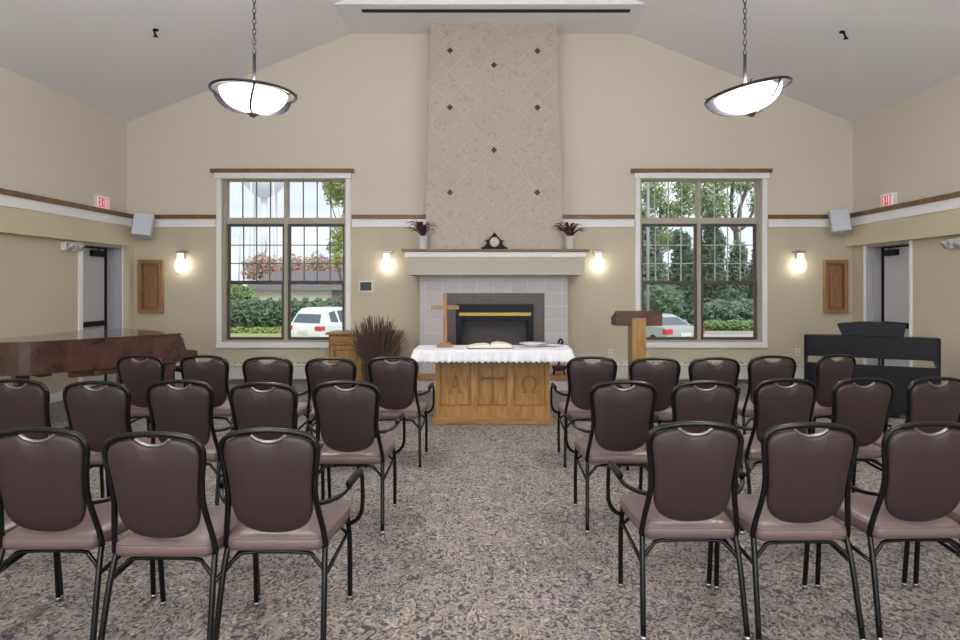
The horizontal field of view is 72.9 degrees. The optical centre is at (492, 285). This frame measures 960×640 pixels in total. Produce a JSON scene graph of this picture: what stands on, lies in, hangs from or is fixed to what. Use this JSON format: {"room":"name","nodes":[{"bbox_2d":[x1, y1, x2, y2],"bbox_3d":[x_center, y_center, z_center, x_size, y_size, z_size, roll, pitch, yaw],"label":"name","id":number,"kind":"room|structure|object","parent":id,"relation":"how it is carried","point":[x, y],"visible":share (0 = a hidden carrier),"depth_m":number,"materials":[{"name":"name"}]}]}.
{"room":"house of worship","nodes":[
{"label":"house of worship","id":0,"kind":"room"},
{"bbox_2d":[0,66,126,393],"bbox_3d":[-6.070,-0.527,2.565,0.500,4.135,15.530,0,0,0],"label":"wall","id":1,"kind":"structure","parent":0,"point":[53,144],"depth_m":8.51,"materials":[{"name":"paint"}]},
{"bbox_2d":[0,194,132,226],"bbox_3d":[-5.758,-1.000,2.565,0.125,0.130,15.530,0,0,0],"label":"trim","id":2,"kind":"structure","parent":1,"relation":"attached to","point":[5,200],"depth_m":8.57,"materials":[{"name":"white paint"}]},
{"bbox_2d":[0,205,133,328],"bbox_3d":[-5.765,0.302,2.565,0.110,2.475,15.530,0,0,0],"label":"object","id":3,"kind":"structure","parent":1,"relation":"attached to","point":[16,221],"depth_m":8.95,"materials":[{"name":"beige paint"}]},
{"bbox_2d":[0,188,133,218],"bbox_3d":[-5.742,-1.097,2.565,0.155,0.065,15.530,0,0,0],"label":"trim","id":4,"kind":"structure","parent":1,"relation":"attached to","point":[3,191],"depth_m":8.53,"materials":[{"name":"brown wood"}]},
{"bbox_2d":[78,242,122,387],"bbox_3d":[-6.060,0.415,9.675,0.520,2.250,1.130,0,0,0],"label":"door","id":5,"kind":"structure","parent":1,"relation":"in","point":[100,267],"depth_m":9.96,"materials":[{"name":"white paint"}]},
{"bbox_2d":[0,383,959,639],"bbox_3d":[-0.050,1.600,2.565,12.540,0.120,15.930,0,0,0],"label":"floor","id":6,"kind":"structure","parent":0,"point":[488,540],"depth_m":3.46,"materials":[{"name":"carpet"}]},
{"bbox_2d":[4,509,61,601],"bbox_3d":[-2.352,1.063,2.935,0.484,0.954,0.559,0,0,0],"label":"chair","id":7,"kind":"object","parent":6,"relation":"on","point":[9,525],"visible":0.2,"depth_m":3.15,"materials":[{"name":"black metal"}]},
{"bbox_2d":[0,379,104,497],"bbox_3d":[-3.002,1.063,4.372,0.622,0.954,0.559,0,0,3],"label":"armchair","id":8,"kind":"object","parent":6,"relation":"on","point":[27,405],"visible":0.34,"depth_m":4.11,"materials":[{"name":"black leather"}]},
{"bbox_2d":[0,427,156,639],"bbox_3d":[-1.899,1.063,2.963,0.622,0.954,0.559,0,0,-1],"label":"armchair","id":9,"kind":"object","parent":6,"relation":"on","point":[45,491],"visible":0.77,"depth_m":2.73,"materials":[{"name":"black leather"}]},
{"bbox_2d":[0,328,197,387],"bbox_3d":[-4.707,1.046,7.432,1.492,0.989,1.965,0,0,37],"label":"grand piano","id":10,"kind":"object","parent":6,"relation":"on","point":[80,353],"visible":0.82,"depth_m":6.87,"materials":[{"name":"brown wood"}]},
{"bbox_2d":[62,381,160,530],"bbox_3d":[-2.453,1.063,4.286,0.484,0.954,0.559,0,0,1],"label":"chair","id":11,"kind":"object","parent":6,"relation":"on","point":[98,415],"visible":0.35,"depth_m":4.03,"materials":[{"name":"black leather"}]},
{"bbox_2d":[116,355,164,437],"bbox_3d":[-2.990,1.063,5.801,0.622,0.954,0.559,0,0,4],"label":"armchair","id":12,"kind":"object","parent":6,"relation":"on","point":[136,375],"visible":0.37,"depth_m":5.54,"materials":[{"name":"black leather"}]},
{"bbox_2d":[98,431,259,639],"bbox_3d":[-1.369,1.063,2.889,0.484,0.954,0.559,0,0,1],"label":"chair","id":13,"kind":"object","parent":6,"relation":"on","point":[157,491],"visible":0.91,"depth_m":2.65,"materials":[{"name":"black leather"}]},
{"bbox_2d":[146,379,233,505],"bbox_3d":[-1.970,1.063,4.337,0.622,0.954,0.559,0,0,-1],"label":"armchair","id":14,"kind":"object","parent":6,"relation":"on","point":[188,410],"visible":0.51,"depth_m":4.08,"materials":[{"name":"black leather"}]},
{"bbox_2d":[180,355,233,430],"bbox_3d":[-2.446,1.063,5.785,0.484,0.954,0.559,0,0,2],"label":"chair","id":15,"kind":"object","parent":6,"relation":"on","point":[215,372],"visible":0.44,"depth_m":5.52,"materials":[{"name":"black leather"}]},
{"bbox_2d":[229,382,324,505],"bbox_3d":[-1.400,1.063,4.231,0.484,0.954,0.559,0,0,1],"label":"chair","id":16,"kind":"object","parent":6,"relation":"on","point":[275,407],"visible":0.41,"depth_m":3.97,"materials":[{"name":"black leather"}]},
{"bbox_2d":[242,356,312,434],"bbox_3d":[-1.875,1.063,5.668,0.622,0.954,0.559,0,0,0],"label":"armchair","id":17,"kind":"object","parent":6,"relation":"on","point":[277,371],"visible":0.36,"depth_m":5.40,"materials":[{"name":"black leather"}]},
{"bbox_2d":[213,428,364,639],"bbox_3d":[-0.930,1.063,2.954,0.622,0.954,0.559,0,0,0],"label":"armchair","id":18,"kind":"object","parent":6,"relation":"on","point":[271,486],"visible":1,"depth_m":2.72,"materials":[{"name":"black leather"}]},
{"bbox_2d":[305,357,359,468],"bbox_3d":[-1.336,1.063,5.608,0.484,0.954,0.559,0,0,0],"label":"chair","id":19,"kind":"object","parent":6,"relation":"on","point":[318,372],"visible":0.39,"depth_m":5.34,"materials":[{"name":"black leather"}]},
{"bbox_2d":[307,380,405,534],"bbox_3d":[-0.912,1.063,4.294,0.622,0.954,0.559,0,0,0],"label":"armchair","id":20,"kind":"object","parent":6,"relation":"on","point":[347,420],"visible":0.94,"depth_m":4.06,"materials":[{"name":"black leather"}]},
{"bbox_2d":[325,330,402,385],"bbox_3d":[-1.965,1.119,9.983,1.090,0.842,0.523,0,0,0],"label":"sideboard","id":21,"kind":"object","parent":6,"relation":"on","point":[340,343],"visible":0.36,"depth_m":9.75,"materials":[{"name":"brown wood"}]},
{"bbox_2d":[347,314,404,382],"bbox_3d":[-1.634,0.972,9.198,0.792,1.136,0.609,0,0,0],"label":"potted plant","id":22,"kind":"object","parent":6,"relation":"on","point":[375,342],"visible":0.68,"depth_m":9.10,"materials":[{"name":"brown plant"}]},
{"bbox_2d":[364,356,434,470],"bbox_3d":[-0.836,1.063,5.699,0.622,0.954,0.559,0,0,0],"label":"armchair","id":23,"kind":"object","parent":6,"relation":"on","point":[396,382],"visible":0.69,"depth_m":5.46,"materials":[{"name":"black leather"}]},
{"bbox_2d":[432,361,552,423],"bbox_3d":[-0.005,1.123,7.455,1.714,0.835,0.650,0,0,0],"label":"altar table","id":24,"kind":"object","parent":6,"relation":"on","point":[465,393],"visible":0.79,"depth_m":7.26,"materials":[{"name":"brown wood"}]},
{"bbox_2d":[410,345,575,362],"bbox_3d":[0.002,0.769,7.375,1.879,0.139,0.653,0,0,0],"label":"altar cloth","id":25,"kind":"object","parent":24,"relation":"on","point":[425,353],"visible":0.94,"depth_m":7.08,"materials":[{"name":"white fabric"}]},
{"bbox_2d":[431,293,458,347],"bbox_3d":[-0.547,0.388,7.420,0.316,0.620,0.100,0,0,0],"label":"cross","id":26,"kind":"object","parent":25,"relation":"on","point":[444,307],"visible":1,"depth_m":7.41,"materials":[{"name":"brown wood"}]},
{"bbox_2d":[467,341,512,348],"bbox_3d":[-0.034,0.667,7.360,0.520,0.062,0.260,0,0,0],"label":"open book","id":27,"kind":"object","parent":25,"relation":"on","point":[494,345],"visible":1,"depth_m":7.24,"materials":[{"name":"white paper"}]},
{"bbox_2d":[401,24,589,389],"bbox_3d":[0.037,-1.232,9.940,2.773,5.545,0.779,0,0,0],"label":"fireplace","id":28,"kind":"object","parent":6,"relation":"on","point":[494,163],"visible":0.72,"depth_m":9.93,"materials":[{"name":"beige stone"}]},
{"bbox_2d":[404,221,436,248],"bbox_3d":[-1.094,-0.758,9.713,0.494,0.429,0.220,0,0,16],"label":"potted plant","id":29,"kind":"object","parent":28,"relation":"on","point":[422,240],"visible":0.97,"depth_m":9.69,"materials":[{"name":"red plant"}]},
{"bbox_2d":[481,232,507,248],"bbox_3d":[0.023,-0.676,9.796,0.400,0.264,0.087,0,0,0],"label":"mantel clock","id":30,"kind":"object","parent":28,"relation":"on","point":[494,242],"visible":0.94,"depth_m":9.77,"materials":[{"name":"black wood"}]},
{"bbox_2d":[401,249,589,252],"bbox_3d":[0.037,-0.525,9.940,2.773,0.038,0.779,0,0,0],"label":"mantel shelf","id":31,"kind":"object","parent":28,"relation":"attached to","point":[402,250],"depth_m":9.55,"materials":[{"name":"white wood"}]},
{"bbox_2d":[553,222,586,248],"bbox_3d":[1.150,-0.752,9.743,0.567,0.416,0.197,0,0,0],"label":"potted plant","id":32,"kind":"object","parent":28,"relation":"on","point":[569,239],"visible":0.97,"depth_m":9.70,"materials":[{"name":"red plant"}]},
{"bbox_2d":[550,356,622,470],"bbox_3d":[0.827,1.063,5.691,0.622,0.954,0.559,0,0,0],"label":"armchair","id":33,"kind":"object","parent":6,"relation":"on","point":[582,375],"visible":0.63,"depth_m":5.44,"materials":[{"name":"black leather"}]},
{"bbox_2d":[565,380,661,534],"bbox_3d":[0.807,1.063,4.307,0.622,0.954,0.559,0,0,-1],"label":"armchair","id":34,"kind":"object","parent":6,"relation":"on","point":[622,420],"visible":0.89,"depth_m":4.07,"materials":[{"name":"black leather"}]},
{"bbox_2d":[611,311,661,387],"bbox_3d":[1.863,0.928,8.470,0.600,1.224,0.460,0,0,0],"label":"lectern","id":35,"kind":"object","parent":6,"relation":"on","point":[636,321],"visible":0.61,"depth_m":8.30,"materials":[{"name":"brown wood"}]},
{"bbox_2d":[626,357,680,473],"bbox_3d":[1.332,1.063,5.608,0.484,0.954,0.559,0,0,0],"label":"chair","id":36,"kind":"object","parent":6,"relation":"on","point":[664,376],"visible":0.47,"depth_m":5.34,"materials":[{"name":"black leather"}]},
{"bbox_2d":[606,421,750,639],"bbox_3d":[0.879,1.063,3.083,0.622,0.954,0.559,0,0,0],"label":"armchair","id":37,"kind":"object","parent":6,"relation":"on","point":[693,477],"visible":1,"depth_m":2.85,"materials":[{"name":"black leather"}]},
{"bbox_2d":[670,357,743,471],"bbox_3d":[1.827,1.063,5.623,0.622,0.954,0.559,0,0,0],"label":"chair","id":38,"kind":"object","parent":6,"relation":"on","point":[724,371],"visible":0.3,"depth_m":5.36,"materials":[{"name":"black leather"}]},
{"bbox_2d":[671,380,743,534],"bbox_3d":[1.318,1.063,4.294,0.484,0.954,0.559,0,0,0],"label":"chair","id":39,"kind":"object","parent":6,"relation":"on","point":[718,403],"visible":0.3,"depth_m":4.03,"materials":[{"name":"black leather"}]},
{"bbox_2d":[737,355,796,468],"bbox_3d":[2.346,1.063,5.761,0.484,0.954,0.559,0,0,-4],"label":"chair","id":40,"kind":"object","parent":6,"relation":"on","point":[760,370],"visible":0.48,"depth_m":5.50,"materials":[{"name":"black leather"}]},
{"bbox_2d":[735,378,817,493],"bbox_3d":[1.840,1.063,4.393,0.622,0.954,0.559,0,0,-5],"label":"chair","id":41,"kind":"object","parent":6,"relation":"on","point":[774,404],"visible":0.46,"depth_m":4.14,"materials":[{"name":"black leather"}]},
{"bbox_2d":[713,422,865,639],"bbox_3d":[1.365,1.063,3.062,0.484,0.954,0.559,0,0,-1],"label":"chair","id":42,"kind":"object","parent":6,"relation":"on","point":[807,478],"visible":0.95,"depth_m":2.83,"materials":[{"name":"black leather"}]},
{"bbox_2d":[812,354,858,463],"bbox_3d":[2.872,1.063,5.829,0.622,0.954,0.559,0,0,-18],"label":"armchair","id":43,"kind":"object","parent":6,"relation":"on","point":[829,371],"visible":0.37,"depth_m":5.58,"materials":[{"name":"black leather"}]},
{"bbox_2d":[831,378,894,470],"bbox_3d":[2.344,1.063,4.415,0.484,0.954,0.559,0,0,-6],"label":"chair","id":44,"kind":"object","parent":6,"relation":"on","point":[864,409],"visible":0.44,"depth_m":4.16,"materials":[{"name":"black leather"}]},
{"bbox_2d":[804,321,940,416],"bbox_3d":[4.511,0.983,7.802,1.390,1.115,0.400,0,0,28],"label":"digital piano","id":45,"kind":"object","parent":6,"relation":"on","point":[862,339],"visible":0.67,"depth_m":7.60,"materials":[{"name":"black paint"}]},
{"bbox_2d":[814,421,959,639],"bbox_3d":[1.891,1.063,3.083,0.622,0.954,0.559,0,0,-2],"label":"chair","id":46,"kind":"object","parent":6,"relation":"on","point":[920,486],"visible":0.79,"depth_m":2.85,"materials":[{"name":"black leather"}]},
{"bbox_2d":[851,377,959,492],"bbox_3d":[2.843,1.063,4.460,0.622,0.954,0.559,0,0,-7],"label":"chair","id":47,"kind":"object","parent":6,"relation":"on","point":[925,401],"visible":0.41,"depth_m":4.20,"materials":[{"name":"black leather"}]},
{"bbox_2d":[912,501,959,587],"bbox_3d":[2.400,1.063,3.093,0.484,0.954,0.559,0,0,-2],"label":"chair","id":48,"kind":"object","parent":6,"relation":"on","point":[954,515],"visible":0.16,"depth_m":3.30,"materials":[{"name":"black metal"}]},
{"bbox_2d":[0,0,959,122],"bbox_3d":[-0.050,-3.743,2.565,12.540,2.694,15.930,0,0,0],"label":"ceiling","id":49,"kind":"structure","parent":0,"point":[105,56],"depth_m":8.63,"materials":[{"name":"white paint"}]},
{"bbox_2d":[208,0,296,117],"bbox_3d":[-1.914,-2.757,5.200,0.670,2.826,0.671,0,0,-10],"label":"pendant lamp","id":50,"kind":"object","parent":49,"relation":"hanging from","point":[254,97],"visible":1,"depth_m":5.07,"materials":[{"name":"white glass"}]},
{"bbox_2d":[704,0,792,116],"bbox_3d":[2.035,-2.719,5.200,0.658,2.738,0.671,0,0,-3],"label":"pendant lamp","id":51,"kind":"object","parent":49,"relation":"hanging from","point":[749,98],"visible":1,"depth_m":5.06,"materials":[{"name":"white glass"}]},
{"bbox_2d":[127,34,852,361],"bbox_3d":[-0.050,-1.675,10.440,12.540,6.430,0.220,0,0,0],"label":"wall","id":52,"kind":"structure","parent":0,"point":[627,101],"depth_m":10.33,"materials":[{"name":"paint"}]},
{"bbox_2d":[130,212,154,239],"bbox_3d":[-5.429,-0.926,10.098,0.315,0.410,0.365,0,0,-20],"label":"wall speaker","id":53,"kind":"object","parent":52,"relation":"attached to","point":[142,227],"visible":1,"depth_m":9.98,"materials":[{"name":"grey plastic"}]},
{"bbox_2d":[131,213,152,234],"bbox_3d":[-5.381,-0.951,9.974,0.260,0.340,0.010,6,-18,-20],"label":"speaker grille","id":54,"kind":"object","parent":53,"relation":"attached to","point":[142,224],"depth_m":9.97,"materials":[{"name":"white plastic"}]},
{"bbox_2d":[137,260,163,312],"bbox_3d":[-5.415,0.008,10.293,0.389,0.842,0.075,0,0,0],"label":"upper cabinet","id":55,"kind":"object","parent":52,"relation":"attached to","point":[150,273],"visible":1,"depth_m":10.27,"materials":[{"name":"brown wood"}]},
{"bbox_2d":[154,219,215,226],"bbox_3d":[-5.056,-1.000,10.318,1.308,0.130,0.025,0,0,0],"label":"trim","id":56,"kind":"structure","parent":52,"relation":"attached to","point":[158,222],"depth_m":10.31,"materials":[{"name":"white paint"}]},
{"bbox_2d":[154,215,215,218],"bbox_3d":[-5.056,-1.097,10.305,1.308,0.065,0.050,0,0,0],"label":"trim","id":57,"kind":"structure","parent":52,"relation":"attached to","point":[155,216],"depth_m":10.28,"materials":[{"name":"brown wood"}]},
{"bbox_2d":[210,168,353,347],"bbox_3d":[-3.334,-0.437,10.395,2.265,2.833,0.300,0,0,0],"label":"window","id":58,"kind":"structure","parent":52,"relation":"in","point":[223,176],"depth_m":10.38,"materials":[{"name":"white paint"}]},
{"bbox_2d":[230,227,281,280],"bbox_3d":[-3.812,-0.511,10.486,0.840,0.890,0.018,0,0,0],"label":"grille","id":59,"kind":"object","parent":58,"relation":"attached to","point":[243,245],"depth_m":10.48,"materials":[{"name":"grey"}]},
{"bbox_2d":[242,182,270,217],"bbox_3d":[-3.812,-1.390,10.485,0.462,0.580,0.018,0,0,0],"label":"grille","id":60,"kind":"object","parent":58,"relation":"attached to","point":[242,182],"depth_m":10.48,"materials":[{"name":"grey"}]},
{"bbox_2d":[291,227,342,280],"bbox_3d":[-2.836,-0.511,10.486,0.840,0.890,0.018,0,0,0],"label":"grille","id":61,"kind":"object","parent":58,"relation":"attached to","point":[304,245],"depth_m":10.48,"materials":[{"name":"grey"}]},
{"bbox_2d":[303,182,331,217],"bbox_3d":[-2.836,-1.390,10.485,0.462,0.580,0.018,0,0,0],"label":"grille","id":62,"kind":"object","parent":58,"relation":"attached to","point":[303,182],"depth_m":10.48,"materials":[{"name":"grey"}]},
{"bbox_2d":[175,362,419,382],"bbox_3d":[-3.293,1.373,10.290,4.316,0.334,0.079,0,0,0],"label":"baseboard heater","id":63,"kind":"object","parent":52,"relation":"attached to","point":[235,368],"visible":0.15,"depth_m":10.26,"materials":[{"name":"white metal"}]},
{"bbox_2d":[351,215,425,218],"bbox_3d":[-1.622,-1.097,10.305,1.237,0.065,0.050,0,0,0],"label":"trim","id":64,"kind":"structure","parent":52,"relation":"attached to","point":[352,216],"depth_m":10.28,"materials":[{"name":"brown wood"}]},
{"bbox_2d":[352,219,425,226],"bbox_3d":[-1.622,-1.000,10.318,1.237,0.130,0.025,0,0,0],"label":"trim","id":65,"kind":"structure","parent":52,"relation":"attached to","point":[355,222],"depth_m":10.31,"materials":[{"name":"white paint"}]},
{"bbox_2d":[334,0,645,33],"bbox_3d":[0.016,-4.473,9.795,4.545,0.935,1.110,0,0,0],"label":"ceiling","id":66,"kind":"structure","parent":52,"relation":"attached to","point":[356,21],"depth_m":9.66,"materials":[{"name":"white paint"}]},
{"bbox_2d":[361,9,630,12],"bbox_3d":[0.044,-4.004,9.455,3.898,0.022,0.090,0,0,0],"label":"air vent","id":67,"kind":"object","parent":52,"relation":"attached to","point":[363,10],"visible":1,"depth_m":9.42,"materials":[{"name":"black"}]},
{"bbox_2d":[562,219,633,226],"bbox_3d":[1.637,-1.000,10.318,1.207,0.130,0.025,0,0,0],"label":"trim","id":68,"kind":"structure","parent":52,"relation":"attached to","point":[584,222],"depth_m":10.31,"materials":[{"name":"white paint"}]},
{"bbox_2d":[562,215,634,218],"bbox_3d":[1.637,-1.097,10.305,1.207,0.065,0.050,0,0,0],"label":"trim","id":69,"kind":"structure","parent":52,"relation":"attached to","point":[563,216],"depth_m":10.28,"materials":[{"name":"brown wood"}]},
{"bbox_2d":[591,362,803,382],"bbox_3d":[3.434,1.373,10.290,4.552,0.334,0.079,0,0,0],"label":"baseboard heater","id":70,"kind":"object","parent":52,"relation":"attached to","point":[622,367],"visible":0.19,"depth_m":10.26,"materials":[{"name":"white metal"}]},
{"bbox_2d":[630,168,772,347],"bbox_3d":[3.296,-0.437,10.395,2.229,2.833,0.300,0,0,0],"label":"window","id":71,"kind":"structure","parent":52,"relation":"in","point":[759,176],"depth_m":10.38,"materials":[{"name":"white paint"}]},
{"bbox_2d":[654,182,681,217],"bbox_3d":[2.827,-1.390,10.485,0.453,0.580,0.018,0,0,0],"label":"grille","id":72,"kind":"object","parent":71,"relation":"attached to","point":[654,182],"depth_m":10.48,"materials":[{"name":"grey"}]},
{"bbox_2d":[643,227,693,280],"bbox_3d":[2.827,-0.511,10.486,0.821,0.890,0.018,0,0,0],"label":"grille","id":73,"kind":"object","parent":71,"relation":"attached to","point":[655,245],"depth_m":10.48,"materials":[{"name":"grey"}]},
{"bbox_2d":[702,227,752,280],"bbox_3d":[3.784,-0.511,10.486,0.821,0.890,0.018,0,0,0],"label":"grille","id":74,"kind":"object","parent":71,"relation":"attached to","point":[714,245],"depth_m":10.48,"materials":[{"name":"grey"}]},
{"bbox_2d":[713,182,741,217],"bbox_3d":[3.784,-1.390,10.485,0.453,0.580,0.018,0,0,0],"label":"grille","id":75,"kind":"object","parent":71,"relation":"attached to","point":[713,182],"depth_m":10.48,"materials":[{"name":"grey"}]},
{"bbox_2d":[768,215,827,218],"bbox_3d":[4.985,-1.097,10.305,1.230,0.065,0.050,0,0,0],"label":"trim","id":76,"kind":"structure","parent":52,"relation":"attached to","point":[769,216],"depth_m":10.28,"materials":[{"name":"brown wood"}]},
{"bbox_2d":[768,219,829,226],"bbox_3d":[4.985,-1.000,10.318,1.230,0.130,0.025,0,0,0],"label":"trim","id":77,"kind":"structure","parent":52,"relation":"attached to","point":[771,222],"depth_m":10.31,"materials":[{"name":"white paint"}]},
{"bbox_2d":[823,260,848,312],"bbox_3d":[5.423,0.008,10.293,0.374,0.842,0.075,0,0,0],"label":"upper cabinet","id":78,"kind":"object","parent":52,"relation":"attached to","point":[835,272],"visible":1,"depth_m":10.27,"materials":[{"name":"brown wood"}]},
{"bbox_2d":[828,208,851,235],"bbox_3d":[5.383,-0.988,10.098,0.315,0.410,0.365,0,0,20],"label":"wall speaker","id":79,"kind":"object","parent":52,"relation":"attached to","point":[839,220],"visible":1,"depth_m":9.98,"materials":[{"name":"grey plastic"}]},
{"bbox_2d":[853,74,959,383],"bbox_3d":[5.970,-0.527,2.565,0.500,4.135,15.530,0,0,0],"label":"wall","id":80,"kind":"structure","parent":0,"point":[910,147],"depth_m":8.66,"materials":[{"name":"paint"}]},
{"bbox_2d":[863,240,911,366],"bbox_3d":[5.960,0.415,9.435,0.520,2.250,1.150,0,0,0],"label":"door","id":81,"kind":"structure","parent":80,"relation":"in","point":[887,268],"depth_m":9.74,"materials":[{"name":"white paint"}]},
{"bbox_2d":[845,208,959,246],"bbox_3d":[5.660,-0.780,2.565,0.120,0.309,15.530,0,0,0],"label":"trim","id":82,"kind":"structure","parent":80,"relation":"attached to","point":[947,222],"depth_m":8.78,"materials":[{"name":"beige paint"}]},
{"bbox_2d":[850,191,959,217],"bbox_3d":[5.638,-1.097,2.565,0.165,0.065,15.530,0,0,0],"label":"trim","id":83,"kind":"structure","parent":80,"relation":"attached to","point":[954,194],"depth_m":8.69,"materials":[{"name":"brown wood"}]},
{"bbox_2d":[851,197,959,225],"bbox_3d":[5.652,-1.000,2.565,0.135,0.130,15.530,0,0,0],"label":"trim","id":84,"kind":"structure","parent":80,"relation":"attached to","point":[954,203],"depth_m":8.72,"materials":[{"name":"white paint"}]},
{"label":"outside","id":85,"kind":"structure","parent":0,"visible":0},
{"bbox_3d":[0.000,2.790,174.000,520.000,0.400,252.000,0,0,0],"label":"ground","id":86,"kind":"structure","parent":85,"visible":0},
{"bbox_2d":[238,182,283,280],"bbox_3d":[-52.846,-16.407,150.000,11.198,38.007,11.183,0,0,0],"label":"water tower","id":87,"kind":"structure","parent":86,"relation":"on","point":[263,188],"depth_m":148.62,"materials":[{"name":"silver metal"}]},
{"bbox_2d":[240,238,281,280],"bbox_3d":[-25.707,-1.384,71.887,4.831,7.962,3.014,0,0,0],"label":"autumn tree","id":88,"kind":"object","parent":86,"relation":"on","point":[251,268],"visible":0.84,"depth_m":71.64,"materials":[{"name":"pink plant"}]},
{"bbox_2d":[246,271,342,301],"bbox_3d":[-10.115,0.683,55.250,18.231,3.813,10.500,0,0,0],"label":"building","id":89,"kind":"structure","parent":86,"relation":"on","point":[265,291],"depth_m":50.51,"materials":[{"name":"paint"}]},
{"bbox_2d":[299,251,335,270],"bbox_3d":[-19.712,-0.642,73.043,4.102,6.553,2.360,0,0,0],"label":"autumn tree","id":90,"kind":"object","parent":86,"relation":"on","point":[308,267],"visible":0.48,"depth_m":72.63,"materials":[{"name":"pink plant"}]},
{"bbox_2d":[642,182,701,277],"bbox_3d":[14.563,-4.826,55.947,6.227,14.850,4.147,0,0,-23],"label":"leafy tree","id":91,"kind":"object","parent":86,"relation":"on","point":[686,198],"visible":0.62,"depth_m":55.63,"materials":[{"name":"green plant"}]},
{"bbox_2d":[665,229,693,318],"bbox_3d":[14.991,0.099,52.063,4.580,9.558,4.597,0,0,0],"label":"evergreen tree","id":92,"kind":"object","parent":86,"relation":"on","point":[687,253],"visible":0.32,"depth_m":51.24,"materials":[{"name":"green plant"}]},
{"bbox_2d":[690,182,753,244],"bbox_3d":[20.964,-5.242,56.852,7.948,15.702,3.952,0,0,4],"label":"leafy tree","id":93,"kind":"object","parent":86,"relation":"on","point":[719,199],"visible":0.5,"depth_m":56.67,"materials":[{"name":"green plant"}]},
{"bbox_2d":[725,240,750,300],"bbox_3d":[19.873,0.550,53.014,4.288,8.748,4.341,0,0,41],"label":"evergreen tree","id":94,"kind":"object","parent":86,"relation":"on","point":[738,291],"visible":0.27,"depth_m":52.35,"materials":[{"name":"green plant"}]},
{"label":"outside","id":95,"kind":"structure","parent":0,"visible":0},
{"bbox_2d":[231,321,752,336],"bbox_3d":[0.000,2.140,29.275,180.000,0.900,37.450,0,0,0],"label":"ground","id":96,"kind":"structure","parent":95,"point":[232,334],"depth_m":34.71,"materials":[{"name":"grey concrete"}]},
{"bbox_2d":[231,280,259,300],"bbox_3d":[-18.039,0.882,43.962,4.493,2.588,3.518,0,0,0],"label":"bush","id":97,"kind":"object","parent":96,"relation":"on","point":[240,291],"visible":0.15,"depth_m":43.34,"materials":[{"name":"green plant"}]},
{"bbox_2d":[231,326,280,332],"bbox_3d":[-11.763,2.566,36.011,7.470,0.773,1.185,0,0,0],"label":"shrub border","id":98,"kind":"object","parent":96,"relation":"on","point":[277,329],"visible":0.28,"depth_m":35.69,"materials":[{"name":"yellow plant"}]},
{"bbox_2d":[231,297,341,327],"bbox_3d":[-12.100,1.663,38.003,8.310,2.086,2.112,0,0,0],"label":"hedge","id":99,"kind":"object","parent":96,"relation":"on","point":[250,313],"visible":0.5,"depth_m":37.50,"materials":[{"name":"green plant"}]},
{"bbox_2d":[322,182,343,285],"bbox_3d":[-8.282,-2.378,37.005,3.091,9.967,2.663,0,0,0],"label":"maple tree","id":100,"kind":"object","parent":96,"relation":"on","point":[337,187],"visible":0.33,"depth_m":36.73,"materials":[{"name":"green plant"}]},
{"bbox_2d":[643,227,669,310],"bbox_3d":[10.583,-0.216,43.979,3.864,8.810,3.837,0,0,12],"label":"evergreen tree","id":101,"kind":"object","parent":96,"relation":"on","point":[661,269],"visible":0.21,"depth_m":43.33,"materials":[{"name":"green plant"}]},
{"bbox_2d":[644,285,683,316],"bbox_3d":[10.774,1.006,40.994,2.622,2.260,2.528,0,0,0],"label":"shrub","id":102,"kind":"object","parent":96,"relation":"on","point":[668,300],"visible":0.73,"depth_m":40.34,"materials":[{"name":"green plant"}]},
{"bbox_2d":[687,207,734,323],"bbox_3d":[15.268,-0.549,45.054,3.640,9.794,3.761,0,0,0],"label":"evergreen tree","id":103,"kind":"object","parent":96,"relation":"on","point":[711,292],"visible":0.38,"depth_m":44.37,"materials":[{"name":"green plant"}]},
{"bbox_2d":[691,298,748,320],"bbox_3d":[14.871,1.781,42.001,3.742,2.015,3.593,0,0,33],"label":"shrub","id":104,"kind":"object","parent":96,"relation":"on","point":[722,310],"visible":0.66,"depth_m":40.90,"materials":[{"name":"green plant"}]},
{"bbox_2d":[703,319,752,330],"bbox_3d":[14.292,2.331,38.006,4.614,0.846,1.351,0,0,0],"label":"shrub border","id":105,"kind":"object","parent":96,"relation":"on","point":[732,324],"visible":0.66,"depth_m":37.67,"materials":[{"name":"green plant"}]},
{"bbox_2d":[730,297,752,320],"bbox_3d":[16.845,1.722,42.018,3.714,1.968,3.702,0,0,0],"label":"shrub","id":106,"kind":"object","parent":96,"relation":"on","point":[746,303],"visible":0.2,"depth_m":41.08,"materials":[{"name":"green plant"}]},
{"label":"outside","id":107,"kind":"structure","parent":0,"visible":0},
{"bbox_2d":[704,334,752,336],"bbox_3d":[14.600,2.595,29.550,50.800,0.050,10.100,0,0,0],"label":"parking lot","id":108,"kind":"structure","parent":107,"point":[705,335],"depth_m":33.75,"materials":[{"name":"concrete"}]},
{"bbox_2d":[291,306,341,336],"bbox_3d":[-6.433,1.732,27.953,2.220,1.705,4.690,0,0,30],"label":"suv","id":109,"kind":"object","parent":108,"relation":"on","point":[309,321],"visible":0.29,"depth_m":26.13,"materials":[{"name":"white paint"}]},
{"bbox_2d":[647,182,648,310],"bbox_3d":[8.239,-1.685,33.500,0.900,8.550,0.390,0,0,0],"label":"lamp post","id":110,"kind":"object","parent":108,"relation":"on","point":[647,182],"visible":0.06,"depth_m":33.44,"materials":[{"name":"metal"}]},
{"bbox_2d":[646,313,704,336],"bbox_3d":[6.689,1.868,27.697,2.160,1.434,4.886,0,0,-21],"label":"sedan","id":111,"kind":"object","parent":108,"relation":"on","point":[672,325],"visible":0.25,"depth_m":25.68,"materials":[{"name":"silver metal"}]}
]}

